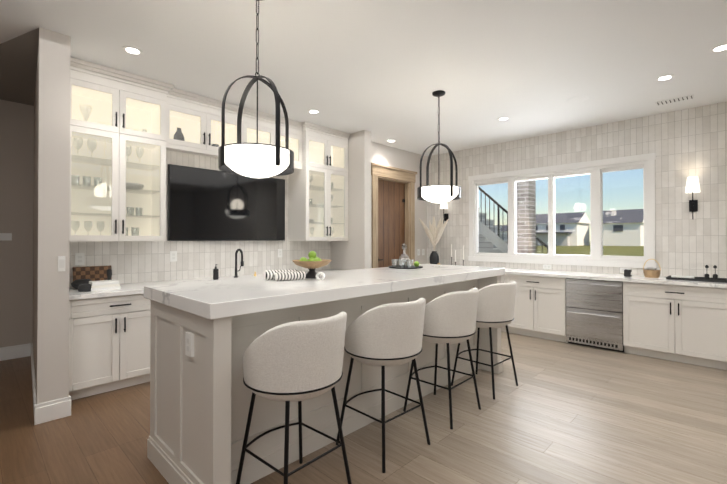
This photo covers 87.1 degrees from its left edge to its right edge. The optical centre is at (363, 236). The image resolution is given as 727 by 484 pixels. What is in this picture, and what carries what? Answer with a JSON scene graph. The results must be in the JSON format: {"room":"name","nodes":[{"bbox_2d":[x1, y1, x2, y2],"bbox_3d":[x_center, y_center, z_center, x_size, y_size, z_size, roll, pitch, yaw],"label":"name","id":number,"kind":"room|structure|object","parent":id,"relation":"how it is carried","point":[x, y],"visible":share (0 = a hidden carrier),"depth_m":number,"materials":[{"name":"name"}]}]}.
{"room":"kitchen","nodes":[
{"label":"kitchen","id":0,"kind":"room"},
{"bbox_2d":[0,100,33,347],"bbox_3d":[-5.537,-0.090,3.086,0.150,3.000,4.390,0,-1,44],"label":"wall","id":1,"kind":"structure","parent":0,"point":[16,202],"depth_m":4.49,"materials":[{"name":"beige paint"}]},
{"bbox_2d":[0,346,10,360],"bbox_3d":[-5.474,1.335,3.021,0.016,0.150,4.340,0,-1,44],"label":"baseboard","id":2,"kind":"structure","parent":1,"relation":"attached to","point":[5,352],"depth_m":4.40,"materials":[{"name":"white"}]},
{"bbox_2d":[0,233,11,240],"bbox_3d":[-4.152,0.000,4.396,0.006,0.085,0.160,0,-1,44],"label":"electrical outlet plate","id":3,"kind":"object","parent":1,"relation":"attached to","point":[3,236],"depth_m":4.41,"materials":[{"name":"white plastic"}]},
{"bbox_2d":[33,27,70,403],"bbox_3d":[-3.205,-0.085,3.747,2.270,3.000,0.190,0,-1,44],"label":"wall","id":4,"kind":"structure","parent":0,"point":[51,217],"depth_m":2.96,"materials":[{"name":"grey paint"}]},
{"bbox_2d":[10,343,70,424],"bbox_3d":[-3.189,1.340,3.721,2.256,0.150,0.222,0,-1,44],"label":"baseboard","id":5,"kind":"structure","parent":4,"relation":"attached to","point":[48,411],"depth_m":2.98,"materials":[{"name":"white wood"}]},
{"bbox_2d":[58,256,64,271],"bbox_3d":[-2.355,0.209,2.984,0.008,0.120,0.045,0,-1,44],"label":"electrical outlet plate","id":6,"kind":"object","parent":4,"relation":"attached to","point":[61,259],"depth_m":2.98,"materials":[{"name":"white plastic"}]},
{"bbox_2d":[69,150,329,287],"bbox_3d":[-1.797,-0.076,4.937,0.150,3.000,3.480,0,-1,44],"label":"wall","id":7,"kind":"structure","parent":0,"point":[137,261],"depth_m":4.55,"materials":[{"name":"tile"}]},
{"bbox_2d":[75,253,84,264],"bbox_3d":[-2.807,0.220,3.782,0.007,0.120,0.075,0,-1,44],"label":"electrical outlet plate","id":8,"kind":"object","parent":7,"relation":"attached to","point":[79,258],"depth_m":3.78,"materials":[{"name":"white plastic"}]},
{"bbox_2d":[69,57,168,241],"bbox_3d":[-2.500,-0.768,3.808,0.416,1.626,0.867,0,-1,44],"label":"upper cabinet","id":9,"kind":"object","parent":7,"relation":"attached to","point":[127,130],"depth_m":3.80,"materials":[{"name":"white paint"}]},
{"bbox_2d":[170,251,176,261],"bbox_3d":[-2.193,0.225,4.414,0.007,0.120,0.075,0,-1,44],"label":"electrical outlet plate","id":10,"kind":"object","parent":7,"relation":"attached to","point":[173,254],"depth_m":4.41,"materials":[{"name":"white plastic"}]},
{"bbox_2d":[167,164,284,240],"bbox_3d":[-1.677,-0.387,4.907,0.048,0.870,1.560,0,-1,44],"label":"screen","id":11,"kind":"object","parent":7,"relation":"attached to","point":[208,205],"visible":0.92,"depth_m":4.78,"materials":[{"name":"black glass"}]},
{"bbox_2d":[169,85,308,240],"bbox_3d":[-1.570,-0.761,4.764,0.416,1.626,1.914,0,-1,44],"label":"upper cabinet","id":12,"kind":"object","parent":7,"relation":"attached to","point":[194,119],"depth_m":4.74,"materials":[{"name":"white paint"}]},
{"bbox_2d":[278,249,281,256],"bbox_3d":[-1.189,0.233,5.445,0.007,0.120,0.075,0,-1,44],"label":"electrical outlet plate","id":13,"kind":"object","parent":7,"relation":"attached to","point":[279,250],"depth_m":5.44,"materials":[{"name":"white plastic"}]},
{"bbox_2d":[309,122,348,240],"bbox_3d":[-0.661,-0.754,5.698,0.416,1.626,0.807,0,-1,44],"label":"upper cabinet","id":14,"kind":"object","parent":7,"relation":"attached to","point":[328,148],"depth_m":5.71,"materials":[{"name":"white paint"}]},
{"bbox_2d":[330,130,370,269],"bbox_3d":[-0.262,-0.069,5.970,0.910,3.000,0.140,0,-1,44],"label":"wall","id":15,"kind":"structure","parent":0,"point":[353,252],"depth_m":5.71,"materials":[{"name":"grey paint"}]},
{"bbox_2d":[0,331,726,483],"bbox_3d":[0.127,1.429,1.583,10.350,0.060,10.150,0,-1,44],"label":"floor","id":16,"kind":"structure","parent":0,"point":[565,413],"depth_m":2.75,"materials":[{"name":"brown wood"}]},
{"bbox_2d":[69,293,150,399],"bbox_3d":[-2.424,0.975,3.722,0.626,0.880,0.866,0,-1,44],"label":"base cabinet","id":17,"kind":"object","parent":16,"relation":"on","point":[109,340],"depth_m":3.43,"materials":[{"name":"white paint"}]},
{"bbox_2d":[69,269,341,300],"bbox_3d":[-1.505,0.522,4.649,0.656,0.040,3.474,0,-1,44],"label":"countertop","id":18,"kind":"structure","parent":17,"relation":"on","point":[126,290],"depth_m":3.58,"materials":[{"name":"white stone"}]},
{"bbox_2d":[72,265,111,280],"bbox_3d":[-2.713,0.395,3.830,0.053,0.202,0.320,0,-1,44],"label":"cutting board","id":19,"kind":"object","parent":18,"relation":"on","point":[95,273],"visible":0.62,"depth_m":3.81,"materials":[{"name":"brown wood"}]},
{"bbox_2d":[71,269,120,291],"bbox_3d":[-2.542,0.403,3.619,0.375,0.180,0.335,0,-1,44],"label":"decor","id":20,"kind":"object","parent":18,"relation":"on","point":[84,285],"visible":1,"depth_m":3.54,"materials":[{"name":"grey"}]},
{"bbox_2d":[213,264,218,279],"bbox_3d":[-1.726,0.410,4.474,0.070,0.178,0.060,0,-1,44],"label":"soap dispenser","id":21,"kind":"object","parent":18,"relation":"on","point":[215,273],"visible":1,"depth_m":4.46,"materials":[{"name":"black plastic"}]},
{"bbox_2d":[234,249,243,277],"bbox_3d":[-1.508,0.322,4.679,0.196,0.358,0.094,0,-1,44],"label":"faucet","id":22,"kind":"object","parent":18,"relation":"on","point":[242,262],"visible":1,"depth_m":4.70,"materials":[{"name":"black metal"}]},
{"bbox_2d":[236,312,351,483],"bbox_3d":[-0.367,0.903,2.062,0.550,1.002,0.552,0,-1,41],"label":"stool","id":23,"kind":"object","parent":16,"relation":"on","point":[294,361],"visible":0.98,"depth_m":1.84,"materials":[{"name":"fabric"}]},
{"bbox_2d":[147,276,502,483],"bbox_3d":[0.041,0.904,3.240,0.942,1.015,3.124,0,-1,44],"label":"kitchen island","id":24,"kind":"object","parent":16,"relation":"on","point":[200,395],"visible":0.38,"depth_m":2.27,"materials":[{"name":"white paint"}]},
{"bbox_2d":[144,264,504,319],"bbox_3d":[0.041,0.359,3.244,0.980,0.075,3.160,0,-1,44],"label":"island countertop","id":25,"kind":"structure","parent":24,"relation":"on","point":[214,299],"depth_m":2.43,"materials":[{"name":"stone"}]},
{"bbox_2d":[264,269,324,280],"bbox_3d":[-0.506,0.281,2.793,0.366,0.072,0.316,0,-1,44],"label":"roll","id":26,"kind":"object","parent":25,"relation":"on","point":[288,274],"visible":1,"depth_m":2.78,"materials":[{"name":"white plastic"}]},
{"bbox_2d":[292,251,331,277],"bbox_3d":[-0.401,0.214,2.978,0.310,0.208,0.310,0,-1,44],"label":"fruit bowl","id":27,"kind":"object","parent":25,"relation":"on","point":[313,262],"visible":0.96,"depth_m":2.93,"materials":[{"name":"brown wood"}]},
{"bbox_2d":[388,243,422,268],"bbox_3d":[0.447,0.198,4.050,0.370,0.256,0.370,0,-1,44],"label":"tray","id":28,"kind":"object","parent":25,"relation":"on","point":[401,265],"visible":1,"depth_m":4.00,"materials":[{"name":"grey"}]},
{"bbox_2d":[336,298,429,472],"bbox_3d":[0.141,0.907,2.584,0.552,1.002,0.550,0,-1,-44],"label":"stool","id":29,"kind":"object","parent":16,"relation":"on","point":[383,336],"visible":1,"depth_m":2.36,"materials":[{"name":"fabric"}]},
{"bbox_2d":[403,288,480,428],"bbox_3d":[0.650,0.911,3.108,0.550,1.002,0.552,0,-1,43],"label":"stool","id":30,"kind":"object","parent":16,"relation":"on","point":[450,318],"visible":0.88,"depth_m":2.88,"materials":[{"name":"fabric"}]},
{"bbox_2d":[451,281,517,398],"bbox_3d":[1.159,0.915,3.631,0.552,1.002,0.550,0,-1,-43],"label":"stool","id":31,"kind":"object","parent":16,"relation":"on","point":[496,306],"visible":0.73,"depth_m":3.40,"materials":[{"name":"fabric"}]},
{"bbox_2d":[501,276,560,340],"bbox_3d":[2.586,0.989,5.620,0.890,0.880,0.630,0,-1,44],"label":"base cabinet","id":32,"kind":"object","parent":16,"relation":"on","point":[536,314],"depth_m":5.36,"materials":[{"name":"white paint"}]},
{"bbox_2d":[557,276,620,351],"bbox_3d":[3.134,0.985,5.087,0.760,0.880,0.630,0,-1,44],"label":"refrigerator","id":33,"kind":"object","parent":16,"relation":"on","point":[590,310],"depth_m":4.88,"materials":[{"name":"silver metal"}]},
{"bbox_2d":[621,280,726,369],"bbox_3d":[3.717,0.981,4.520,0.986,0.880,0.630,0,-1,44],"label":"base cabinet","id":34,"kind":"object","parent":16,"relation":"on","point":[663,317],"depth_m":4.30,"materials":[{"name":"white paint"}]},
{"bbox_2d":[501,268,726,287],"bbox_3d":[2.530,0.529,5.659,4.272,0.040,0.656,0,-1,44],"label":"countertop","id":35,"kind":"structure","parent":34,"relation":"on","point":[508,271],"depth_m":4.85,"materials":[{"name":"white stone"}]},
{"bbox_2d":[418,216,448,263],"bbox_3d":[1.312,0.063,6.886,0.503,0.908,0.462,0,-1,44],"label":"vase","id":36,"kind":"object","parent":35,"relation":"on","point":[434,233],"visible":1,"depth_m":6.84,"materials":[{"name":"grey"}]},
{"bbox_2d":[438,244,463,265],"bbox_3d":[1.518,0.321,6.628,0.439,0.388,0.230,0,-1,44],"label":"candlesticks","id":37,"kind":"object","parent":35,"relation":"on","point":[455,256],"visible":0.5,"depth_m":6.55,"materials":[{"name":"grey wax"}]},
{"bbox_2d":[624,269,631,276],"bbox_3d":[3.357,0.460,4.852,0.071,0.085,0.070,0,-1,44],"label":"candle jar","id":38,"kind":"object","parent":35,"relation":"on","point":[627,273],"visible":1,"depth_m":4.83,"materials":[{"name":"grey glass"}]},
{"bbox_2d":[643,259,660,277],"bbox_3d":[3.577,0.387,4.743,0.177,0.228,0.170,0,-1,44],"label":"basket","id":39,"kind":"object","parent":35,"relation":"on","point":[651,273],"visible":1,"depth_m":4.69,"materials":[{"name":"brown wicker"}]},
{"bbox_2d":[666,265,726,282],"bbox_3d":[3.836,0.410,4.407,0.520,0.177,0.280,0,-1,44],"label":"tray","id":40,"kind":"object","parent":35,"relation":"on","point":[707,278],"visible":1,"depth_m":4.35,"materials":[{"name":"grey metal"}]},
{"bbox_2d":[0,0,726,155],"bbox_3d":[0.127,-1.631,1.605,10.350,0.060,10.150,0,-1,44],"label":"ceiling","id":41,"kind":"structure","parent":0,"point":[381,71],"depth_m":3.35,"materials":[{"name":"white paint"}]},
{"bbox_2d":[0,28,38,105],"bbox_3d":[-3.495,-1.585,3.468,2.260,0.002,0.970,0,-1,44],"label":"ceiling panel","id":42,"kind":"object","parent":41,"relation":"attached to","point":[18,61],"visible":1,"depth_m":3.60,"materials":[{"name":"grey"}]},
{"bbox_2d":[218,0,293,177],"bbox_3d":[-0.688,-0.989,2.477,0.470,1.210,0.470,0,-1,44],"label":"pendant light","id":43,"kind":"object","parent":41,"relation":"hanging from","point":[257,160],"visible":1,"depth_m":2.34,"materials":[{"name":"black metal"}]},
{"bbox_2d":[122,43,726,141],"bbox_3d":[0.823,-1.586,2.980,5.226,0.010,6.048,0,-1,44],"label":"recessed lights","id":44,"kind":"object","parent":41,"relation":"attached to","point":[138,51],"depth_m":4.29,"materials":[{"name":"white"}]},
{"bbox_2d":[417,90,460,202],"bbox_3d":[0.827,-0.976,4.191,0.470,1.210,0.470,0,-1,44],"label":"pendant light","id":45,"kind":"object","parent":41,"relation":"hanging from","point":[438,193],"visible":1,"depth_m":4.09,"materials":[{"name":"black metal"}]},
{"bbox_2d":[371,141,426,267],"bbox_3d":[0.480,-0.063,6.733,0.150,3.000,1.990,0,-1,44],"label":"wall","id":46,"kind":"structure","parent":0,"point":[382,154],"depth_m":7.13,"materials":[{"name":"grey paint"}]},
{"bbox_2d":[378,179,404,267],"bbox_3d":[0.474,0.225,6.730,0.103,2.408,0.832,0,-1,44],"label":"door","id":47,"kind":"structure","parent":46,"relation":"in","point":[391,218],"depth_m":6.75,"materials":[{"name":"brown wood"}]},
{"bbox_2d":[371,163,416,267],"bbox_3d":[0.497,0.117,6.709,0.204,2.640,1.240,0,-1,44],"label":"door frame","id":48,"kind":"structure","parent":46,"relation":"attached to","point":[385,173],"depth_m":6.77,"materials":[{"name":"brown wood"}]},
{"bbox_2d":[427,102,726,277],"bbox_3d":[2.760,-0.069,6.008,4.430,3.000,0.150,0,-1,44],"label":"wall","id":49,"kind":"structure","parent":0,"point":[684,144],"depth_m":4.90,"materials":[{"name":"tile"}]},
{"bbox_2d":[440,202,448,223],"bbox_3d":[1.483,-0.446,7.028,0.140,0.510,0.170,0,-1,44],"label":"sconce","id":50,"kind":"object","parent":49,"relation":"attached to","point":[443,206],"visible":0.85,"depth_m":7.01,"materials":[{"name":"black metal"}]},
{"bbox_2d":[468,153,655,268],"bbox_3d":[2.846,-0.330,5.875,2.650,1.490,0.124,0,-1,44],"label":"window","id":51,"kind":"structure","parent":49,"relation":"in","point":[596,208],"depth_m":5.64,"materials":[{"name":"white"}]},
{"bbox_2d":[620,268,630,272],"bbox_3d":[3.525,0.453,5.149,0.120,0.070,0.007,0,-1,44],"label":"electrical outlet plate","id":52,"kind":"object","parent":49,"relation":"attached to","point":[621,269],"depth_m":5.16,"materials":[{"name":"white plastic"}]},
{"bbox_2d":[685,176,699,218],"bbox_3d":[3.971,-0.464,4.609,0.140,0.510,0.170,0,-1,44],"label":"sconce","id":53,"kind":"object","parent":49,"relation":"attached to","point":[692,185],"visible":0.94,"depth_m":4.59,"materials":[{"name":"black metal"}]},
{"label":"outside","id":54,"kind":"structure","parent":0,"visible":0},
{"bbox_2d":[536,241,643,255],"bbox_3d":[141.609,2.520,145.486,500.000,0.080,393.440,0,-1,44],"label":"ground","id":55,"kind":"structure","parent":54,"point":[587,251],"depth_m":49.62,"materials":[{"name":"green plant"}]},
{"bbox_2d":[493,225,504,232],"bbox_3d":[64.643,-1.330,173.954,16.801,8.000,10.800,0,-1,44],"label":"house","id":56,"kind":"structure","parent":55,"relation":"on","point":[502,226],"materials":[{"name":"white"}]},
{"bbox_2d":[479,187,555,253],"bbox_3d":[2.653,-0.133,9.468,7.732,4.471,1.240,0,-1,44],"label":"stairs","id":57,"kind":"structure","parent":55,"relation":"on","point":[485,234],"depth_m":8.51,"materials":[{"name":"white"}]},
{"bbox_2d":[517,180,535,253],"bbox_3d":[2.323,-0.387,8.981,8.700,3.720,2.600,0,-1,44],"label":"brick column","id":58,"kind":"structure","parent":55,"relation":"on","point":[521,198],"depth_m":7.12,"materials":[{"name":"white brick"}]},
{"bbox_2d":[505,212,589,245],"bbox_3d":[45.209,-1.821,93.741,15.801,7.800,12.900,0,-1,44],"label":"house","id":59,"kind":"structure","parent":55,"relation":"on","point":[564,220],"materials":[{"name":"white"}]},
{"bbox_2d":[603,209,643,245],"bbox_3d":[59.124,-2.069,87.252,8.801,8.200,9.800,0,-1,44],"label":"house","id":60,"kind":"structure","parent":55,"relation":"on","point":[630,218],"depth_m":83.93,"materials":[{"name":"white"}]}
]}

